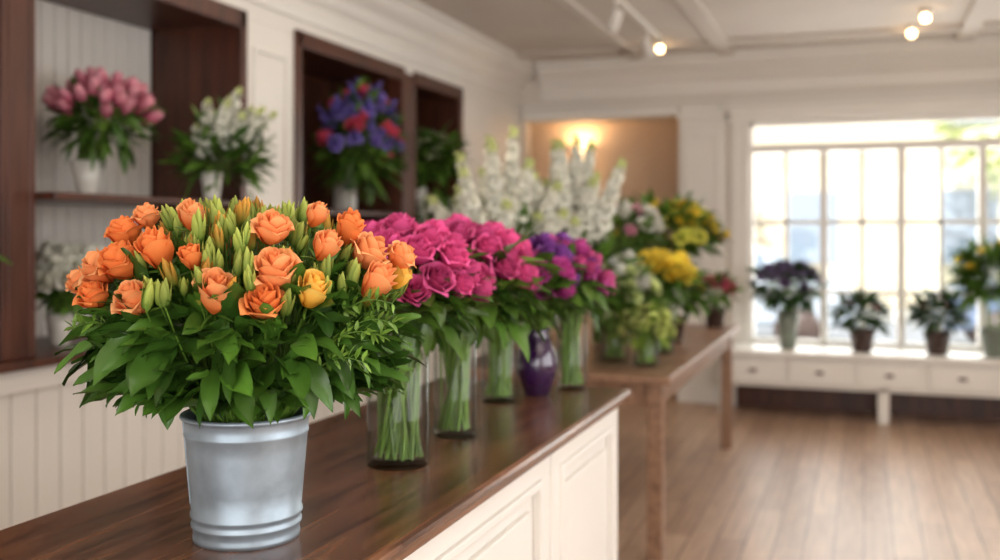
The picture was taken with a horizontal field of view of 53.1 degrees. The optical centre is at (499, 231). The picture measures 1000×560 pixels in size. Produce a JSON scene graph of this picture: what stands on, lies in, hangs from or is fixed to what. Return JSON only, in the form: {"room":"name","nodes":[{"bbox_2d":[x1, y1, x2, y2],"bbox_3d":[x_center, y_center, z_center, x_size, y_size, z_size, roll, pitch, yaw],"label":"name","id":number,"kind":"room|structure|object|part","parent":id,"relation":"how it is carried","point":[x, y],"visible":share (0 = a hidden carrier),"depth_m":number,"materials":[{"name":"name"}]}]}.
{"room":"flower shop","nodes":[
{"label":"flower shop","id":0,"kind":"room"},
{"bbox_2d":[531,118,677,332],"bbox_3d":[0.951,-0.025,9.338,2.200,2.950,0.600,0,0,20],"label":"wall","id":1,"kind":"structure","parent":0,"point":[649,147],"depth_m":9.46,"materials":[{"name":"beige paint"}]},
{"bbox_2d":[416,0,999,61],"bbox_3d":[0.928,-1.550,3.280,6.700,0.100,12.000,0,0,20],"label":"ceiling","id":2,"kind":"structure","parent":0,"point":[517,25],"depth_m":7.03,"materials":[{"name":"paint"}]},
{"bbox_2d":[551,0,641,59],"bbox_3d":[-0.701,-1.485,3.395,0.100,0.030,10.900,0,0,20],"label":"ceiling beam","id":3,"kind":"structure","parent":2,"relation":"attached to","point":[569,6],"depth_m":7.15,"materials":[{"name":"white wood"}]},
{"bbox_2d":[613,0,660,39],"bbox_3d":[0.456,-1.485,5.580,0.040,0.030,4.400,0,0,20],"label":"track rail","id":4,"kind":"object","parent":2,"relation":"attached to","point":[622,4],"visible":1,"depth_m":6.92,"materials":[{"name":"white metal"}]},
{"bbox_2d":[605,0,622,32],"bbox_3d":[0.723,-1.365,6.339,0.117,0.209,0.087,0,0,20],"label":"light","id":5,"kind":"object","parent":4,"relation":"attached to","point":[614,20],"depth_m":6.31,"materials":[{"name":"white metal"}]},
{"bbox_3d":[0.456,-1.485,5.580,0.040,0.030,4.400,0,0,20],"label":"rail","id":6,"kind":"part","parent":4,"relation":"part of","materials":[{"name":"white metal"}]},
{"bbox_2d":[641,30,656,58],"bbox_3d":[1.081,-1.365,7.275,0.112,0.209,0.096,0,0,20],"label":"light","id":7,"kind":"object","parent":4,"relation":"attached to","point":[648,49],"depth_m":7.24,"materials":[{"name":"white metal"}]},
{"bbox_2d":[654,40,665,52],"bbox_3d":[1.259,-1.455,7.874,0.100,0.090,0.100,0,0,20],"label":"light","id":8,"kind":"object","parent":2,"relation":"attached to","point":[659,43],"depth_m":7.85,"materials":[{"name":"white glass"}]},
{"bbox_2d":[675,0,734,54],"bbox_3d":[0.013,-1.480,3.135,0.120,0.040,10.900,0,0,20],"label":"ceiling beam","id":9,"kind":"structure","parent":2,"relation":"attached to","point":[694,9],"depth_m":7.07,"materials":[{"name":"white wood"}]},
{"bbox_2d":[517,21,999,57],"bbox_3d":[2.755,-1.485,7.468,5.530,0.030,0.120,0,0,20],"label":"cross beam","id":10,"kind":"structure","parent":2,"relation":"attached to","point":[985,25],"depth_m":7.67,"materials":[{"name":"white wood"}]},
{"bbox_2d":[904,24,918,37],"bbox_3d":[2.987,-1.455,7.256,0.100,0.090,0.100,0,0,20],"label":"light","id":11,"kind":"object","parent":2,"relation":"attached to","point":[911,33],"depth_m":7.23,"materials":[{"name":"white glass"}]},
{"bbox_2d":[917,7,932,21],"bbox_3d":[2.861,-1.455,6.727,0.100,0.090,0.100,0,0,20],"label":"light","id":12,"kind":"object","parent":2,"relation":"attached to","point":[925,11],"depth_m":6.70,"materials":[{"name":"white glass"}]},
{"bbox_2d":[956,0,994,40],"bbox_3d":[1.686,-1.480,2.526,0.120,0.040,10.900,0,0,20],"label":"ceiling beam","id":13,"kind":"structure","parent":2,"relation":"attached to","point":[978,10],"depth_m":6.87,"materials":[{"name":"white wood"}]},
{"bbox_2d":[520,77,999,324],"bbox_3d":[2.741,-0.025,8.261,6.500,2.950,0.200,0,0,20],"label":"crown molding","id":14,"kind":"structure","parent":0,"point":[532,94],"depth_m":8.46,"materials":[{"name":"beige paint"}]},
{"bbox_2d":[247,0,536,102],"bbox_3d":[-1.616,-1.335,3.834,0.200,0.330,11.100,0,0,20],"label":"trim","id":15,"kind":"structure","parent":14,"relation":"attached to","point":[412,31],"depth_m":6.82,"materials":[{"name":"white wood"}]},
{"bbox_3d":[-1.616,-1.335,3.834,0.200,0.330,11.100,0,0,20],"label":"crown","id":16,"kind":"part","parent":15,"relation":"part of","materials":[{"name":"white paint"}]},
{"bbox_2d":[523,105,677,121],"bbox_3d":[0.869,-1.045,8.820,1.400,0.090,0.030,0,0,20],"label":"door trim","id":17,"kind":"structure","parent":14,"relation":"attached to","point":[664,110],"depth_m":8.80,"materials":[{"name":"white wood"}]},
{"bbox_2d":[677,385,719,403],"bbox_3d":[3.631,1.380,7.784,4.500,0.140,0.014,0,0,20],"label":"baseboard","id":18,"kind":"structure","parent":14,"relation":"attached to","point":[695,394],"depth_m":8.48,"materials":[{"name":"white paint"}]},
{"bbox_2d":[677,103,728,386],"bbox_3d":[1.730,0.180,8.496,0.440,2.540,0.050,0,0,20],"label":"pilaster","id":19,"kind":"object","parent":14,"relation":"attached to","point":[702,126],"depth_m":8.49,"materials":[{"name":"white wood"}]},
{"bbox_2d":[523,84,999,109],"bbox_3d":[2.983,-1.125,8.050,5.900,0.030,0.030,0,0,20],"label":"crown molding","id":20,"kind":"structure","parent":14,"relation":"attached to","point":[976,87],"depth_m":8.31,"materials":[{"name":"white wood"}]},
{"bbox_2d":[535,34,999,101],"bbox_3d":[3.034,-1.335,7.941,5.730,0.330,0.200,0,0,20],"label":"ceiling beam","id":21,"kind":"structure","parent":14,"relation":"attached to","point":[939,60],"depth_m":8.21,"materials":[{"name":"white wood"}]},
{"bbox_2d":[721,90,999,343],"bbox_3d":[3.464,0.180,7.851,3.400,2.540,0.075,0,0,20],"label":"trim window casing","id":22,"kind":"structure","parent":14,"relation":"attached to","point":[740,114],"depth_m":8.30,"materials":[{"name":"white wood"}]},
{"bbox_2d":[750,114,999,351],"bbox_3d":[3.502,0.015,7.941,3.010,1.870,0.120,0,0,20],"label":"window","id":23,"kind":"structure","parent":14,"relation":"in","point":[981,144],"depth_m":8.08,"materials":[{"name":"white paint"}]},
{"bbox_2d":[617,392,999,559],"bbox_3d":[0.928,1.500,3.280,6.700,0.100,12.000,0,0,20],"label":"floor","id":24,"kind":"structure","parent":0,"point":[792,484],"depth_m":5.74,"materials":[{"name":"brown wood"}]},
{"bbox_2d":[0,0,520,529],"bbox_3d":[-1.927,-0.025,3.958,0.670,2.950,11.080,0,0,20],"label":"built-in shelving","id":25,"kind":"object","parent":24,"relation":"on","point":[56,454],"visible":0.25,"depth_m":4.76,"materials":[{"name":"white paint"}]},
{"bbox_2d":[0,256,13,264],"bbox_3d":[-1.959,0.150,3.251,0.571,0.639,0.662,0,0,20],"label":"leafy potted plant","id":26,"kind":"object","parent":25,"relation":"on","point":[2,258],"visible":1,"depth_m":3.42,"materials":[{"name":"green plant"}]},
{"bbox_2d":[36,239,105,345],"bbox_3d":[-1.803,0.250,4.159,0.438,0.441,0.480,0,0,20],"label":"bouquet","id":27,"kind":"object","parent":25,"relation":"on","point":[55,260],"visible":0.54,"depth_m":4.06,"materials":[{"name":"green plant"}]},
{"bbox_2d":[39,65,167,193],"bbox_3d":[-1.727,-0.437,4.356,0.548,0.575,0.545,0,0,20],"label":"bouquet","id":28,"kind":"object","parent":25,"relation":"on","point":[132,106],"visible":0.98,"depth_m":4.28,"materials":[{"name":"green plant"}]},
{"bbox_2d":[157,86,280,200],"bbox_3d":[-1.286,-0.393,4.713,0.578,0.573,0.553,0,0,26],"label":"bouquet","id":29,"kind":"object","parent":25,"relation":"on","point":[220,137],"visible":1,"depth_m":4.60,"materials":[{"name":"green plant"}]},
{"bbox_2d":[304,74,411,210],"bbox_3d":[-0.877,-0.556,6.310,0.584,0.853,0.869,0,0,24],"label":"bouquet","id":30,"kind":"object","parent":25,"relation":"on","point":[354,116],"visible":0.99,"depth_m":6.16,"materials":[{"name":"green plant"}]},
{"bbox_2d":[416,186,456,224],"bbox_3d":[-0.467,0.066,7.222,0.713,0.808,0.794,0,0,20],"label":"bouquet","id":31,"kind":"object","parent":25,"relation":"on","point":[422,207],"visible":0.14,"depth_m":7.05,"materials":[{"name":"green plant"}]},
{"bbox_2d":[416,119,472,199],"bbox_3d":[-0.523,-0.478,7.356,0.668,0.696,0.706,0,0,20],"label":"bouquet","id":32,"kind":"object","parent":25,"relation":"on","point":[429,144],"visible":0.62,"depth_m":7.22,"materials":[{"name":"green plant"}]},
{"bbox_2d":[0,378,630,559],"bbox_3d":[-0.410,0.970,1.841,0.660,0.960,2.980,0,0,20],"label":"counter","id":33,"kind":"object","parent":24,"relation":"on","point":[537,479],"depth_m":2.05,"materials":[{"name":"brown wood"}]},
{"bbox_2d":[54,194,425,551],"bbox_3d":[-0.407,0.215,1.617,0.575,0.550,0.560,0,0,-20],"label":"bouquet","id":34,"kind":"object","parent":33,"relation":"on","point":[229,324],"visible":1,"depth_m":1.47,"materials":[{"name":"green plant"}]},
{"bbox_2d":[362,212,500,467],"bbox_3d":[-0.221,0.224,2.115,0.408,0.531,0.432,0,0,20],"label":"bouquet","id":35,"kind":"object","parent":33,"relation":"on","point":[445,273],"visible":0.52,"depth_m":2.07,"materials":[{"name":"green plant"}]},
{"bbox_2d":[421,213,564,436],"bbox_3d":[-0.070,0.223,2.413,0.456,0.534,0.453,0,0,20],"label":"bouquet","id":36,"kind":"object","parent":33,"relation":"on","point":[509,259],"visible":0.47,"depth_m":2.35,"materials":[{"name":"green plant"}]},
{"bbox_2d":[481,231,586,401],"bbox_3d":[0.036,0.241,2.892,0.443,0.499,0.448,0,0,20],"label":"bouquet","id":37,"kind":"object","parent":33,"relation":"on","point":[499,371],"visible":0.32,"depth_m":2.86,"materials":[{"name":"green plant"}]},
{"bbox_2d":[516,231,614,395],"bbox_3d":[0.155,0.245,2.993,0.375,0.490,0.393,0,0,20],"label":"bouquet","id":38,"kind":"object","parent":33,"relation":"on","point":[536,377],"visible":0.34,"depth_m":2.96,"materials":[{"name":"green plant"}]},
{"bbox_2d":[545,253,618,389],"bbox_3d":[0.224,0.265,3.112,0.323,0.451,0.309,0,0,-40],"label":"bouquet","id":39,"kind":"object","parent":33,"relation":"on","point":[571,373],"visible":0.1,"depth_m":3.10,"materials":[{"name":"green plant"}]},
{"bbox_2d":[469,320,739,559],"bbox_3d":[0.682,1.040,5.732,1.060,0.820,2.600,0,0,20],"label":"display table","id":40,"kind":"object","parent":24,"relation":"on","point":[650,385],"visible":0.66,"depth_m":4.68,"materials":[{"name":"brown wood"}]},
{"bbox_2d":[426,124,585,357],"bbox_3d":[-0.017,0.059,4.752,0.906,1.141,0.862,0,0,36],"label":"bouquet","id":41,"kind":"object","parent":40,"relation":"on","point":[505,200],"visible":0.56,"depth_m":4.61,"materials":[{"name":"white plant"}]},
{"bbox_2d":[521,134,647,355],"bbox_3d":[0.337,0.081,4.933,0.831,1.099,0.914,0,0,20],"label":"bouquet","id":42,"kind":"object","parent":40,"relation":"on","point":[588,218],"visible":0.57,"depth_m":4.80,"materials":[{"name":"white plant"}]},
{"bbox_2d":[582,250,667,360],"bbox_3d":[0.578,0.359,4.889,0.540,0.542,0.528,0,0,20],"label":"bouquet","id":43,"kind":"object","parent":40,"relation":"on","point":[645,281],"visible":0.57,"depth_m":4.81,"materials":[{"name":"plant"}]},
{"bbox_2d":[589,198,673,343],"bbox_3d":[0.611,0.200,5.517,0.706,0.860,0.647,0,0,20],"label":"bouquet","id":44,"kind":"object","parent":40,"relation":"on","point":[650,222],"visible":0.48,"depth_m":5.38,"materials":[{"name":"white plant"}]},
{"bbox_2d":[605,298,686,365],"bbox_3d":[0.689,0.467,4.700,0.381,0.327,0.346,0,0,-29],"label":"greens","id":45,"kind":"object","parent":40,"relation":"on","point":[657,321],"visible":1,"depth_m":4.66,"materials":[{"name":"plant"}]},
{"bbox_2d":[636,248,707,353],"bbox_3d":[0.842,0.359,5.179,0.471,0.541,0.432,0,0,20],"label":"bouquet","id":46,"kind":"object","parent":40,"relation":"on","point":[677,269],"visible":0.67,"depth_m":5.07,"materials":[{"name":"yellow plant"}]},
{"bbox_2d":[612,188,732,330],"bbox_3d":[1.060,0.176,6.317,0.847,0.908,0.836,0,0,20],"label":"bouquet","id":47,"kind":"object","parent":40,"relation":"on","point":[696,227],"visible":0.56,"depth_m":6.14,"materials":[{"name":"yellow plant"}]},
{"bbox_2d":[655,252,715,342],"bbox_3d":[0.959,0.367,5.741,0.545,0.526,0.539,0,0,20],"label":"leafy potted plant","id":48,"kind":"object","parent":40,"relation":"on","point":[696,292],"visible":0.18,"depth_m":5.69,"materials":[{"name":"green plant"}]},
{"bbox_3d":[0.977,0.555,5.753,0.204,0.150,0.204,0,0,20],"label":"clay pot","id":49,"kind":"part","parent":48,"relation":"part of","materials":[{"name":"brown ceramic"}]},
{"bbox_2d":[699,268,744,327],"bbox_3d":[1.420,0.433,6.625,0.378,0.395,0.351,0,0,-31],"label":"potted flowers","id":50,"kind":"object","parent":40,"relation":"on","point":[722,281],"visible":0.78,"depth_m":6.57,"materials":[{"name":"green plant"}]},
{"bbox_3d":[1.425,0.565,6.633,0.153,0.130,0.153,0,0,20],"label":"clay pot","id":51,"kind":"part","parent":50,"relation":"part of","materials":[{"name":"brown ceramic"}]},
{"bbox_2d":[720,343,999,424],"bbox_3d":[3.717,1.190,7.464,4.080,0.520,0.520,0,0,20],"label":"window bench","id":52,"kind":"object","parent":24,"relation":"on","point":[882,382],"visible":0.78,"depth_m":7.72,"materials":[{"name":"white paint"}]},
{"bbox_2d":[746,257,836,348],"bbox_3d":[2.298,0.566,7.950,0.722,0.728,0.518,0,0,20],"label":"bouquet","id":53,"kind":"object","parent":52,"relation":"on","point":[784,273],"visible":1,"depth_m":7.89,"materials":[{"name":"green plant"}]},
{"bbox_2d":[826,287,895,351],"bbox_3d":[2.802,0.675,7.777,0.520,0.510,0.476,0,0,20],"label":"leafy potted plant","id":54,"kind":"object","parent":52,"relation":"on","point":[862,338],"visible":1,"depth_m":7.71,"materials":[{"name":"green plant"}]},
{"bbox_3d":[2.818,0.840,7.786,0.204,0.180,0.204,0,0,20],"label":"clay pot","id":55,"kind":"part","parent":54,"relation":"part of","materials":[{"name":"brown ceramic"}]},
{"bbox_2d":[901,287,973,354],"bbox_3d":[3.311,0.670,7.576,0.461,0.519,0.512,0,0,-41],"label":"leafy potted plant","id":56,"kind":"object","parent":52,"relation":"on","point":[937,341],"visible":0.98,"depth_m":7.53,"materials":[{"name":"green plant"}]},
{"bbox_3d":[3.323,0.840,7.602,0.204,0.180,0.204,0,0,20],"label":"clay pot","id":57,"kind":"part","parent":56,"relation":"part of","materials":[{"name":"brown ceramic"}]},
{"bbox_2d":[942,234,999,357],"bbox_3d":[3.683,0.469,7.376,0.796,0.921,0.626,0,0,20],"label":"flower plant","id":58,"kind":"object","parent":52,"relation":"on","point":[973,270],"visible":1,"depth_m":7.36,"materials":[{"name":"green plant"}]},
{"bbox_3d":[3.699,0.820,7.444,0.245,0.220,0.245,0,0,20],"label":"grey pot","id":59,"kind":"part","parent":58,"relation":"part of","materials":[{"name":"grey ceramic"}]},
{"label":"outside","id":60,"kind":"structure","parent":0,"visible":0},
{"bbox_2d":[755,307,974,344],"bbox_3d":[5.284,1.650,14.518,80.000,0.200,13.100,0,0,20],"label":"ground","id":61,"kind":"structure","parent":60,"point":[911,336],"depth_m":16.26,"materials":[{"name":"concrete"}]},
{"bbox_2d":[755,245,859,338],"bbox_3d":[3.068,0.926,14.846,4.290,1.448,1.800,0,0,20],"label":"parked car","id":62,"kind":"object","parent":61,"relation":"on","point":[808,324],"visible":0.19,"depth_m":13.55,"materials":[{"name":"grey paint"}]},
{"bbox_2d":[755,122,915,307],"bbox_3d":[6.193,-0.700,24.324,7.000,4.500,6.050,0,0,20],"label":"building","id":63,"kind":"structure","parent":61,"relation":"on","point":[880,167],"depth_m":20.80,"materials":[{"name":"beige brick"}]},
{"bbox_2d":[916,120,999,307],"bbox_3d":[12.066,-2.500,22.186,5.500,8.100,6.050,0,0,20],"label":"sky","id":64,"kind":"structure","parent":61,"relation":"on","point":[960,203],"depth_m":20.11,"materials":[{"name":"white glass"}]},
{"bbox_2d":[925,120,999,202],"bbox_3d":[9.250,-0.893,17.785,3.210,4.896,3.154,0,0,20],"label":"street tree","id":65,"kind":"object","parent":61,"relation":"on","point":[957,133],"visible":0.39,"depth_m":18.09,"materials":[{"name":"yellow plant"}]},
{"bbox_2d":[932,280,999,344],"bbox_3d":[8.022,0.926,13.256,4.290,1.448,1.800,0,0,20],"label":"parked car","id":66,"kind":"object","parent":61,"relation":"on","point":[970,333],"visible":0.22,"depth_m":13.03,"materials":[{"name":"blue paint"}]}
]}

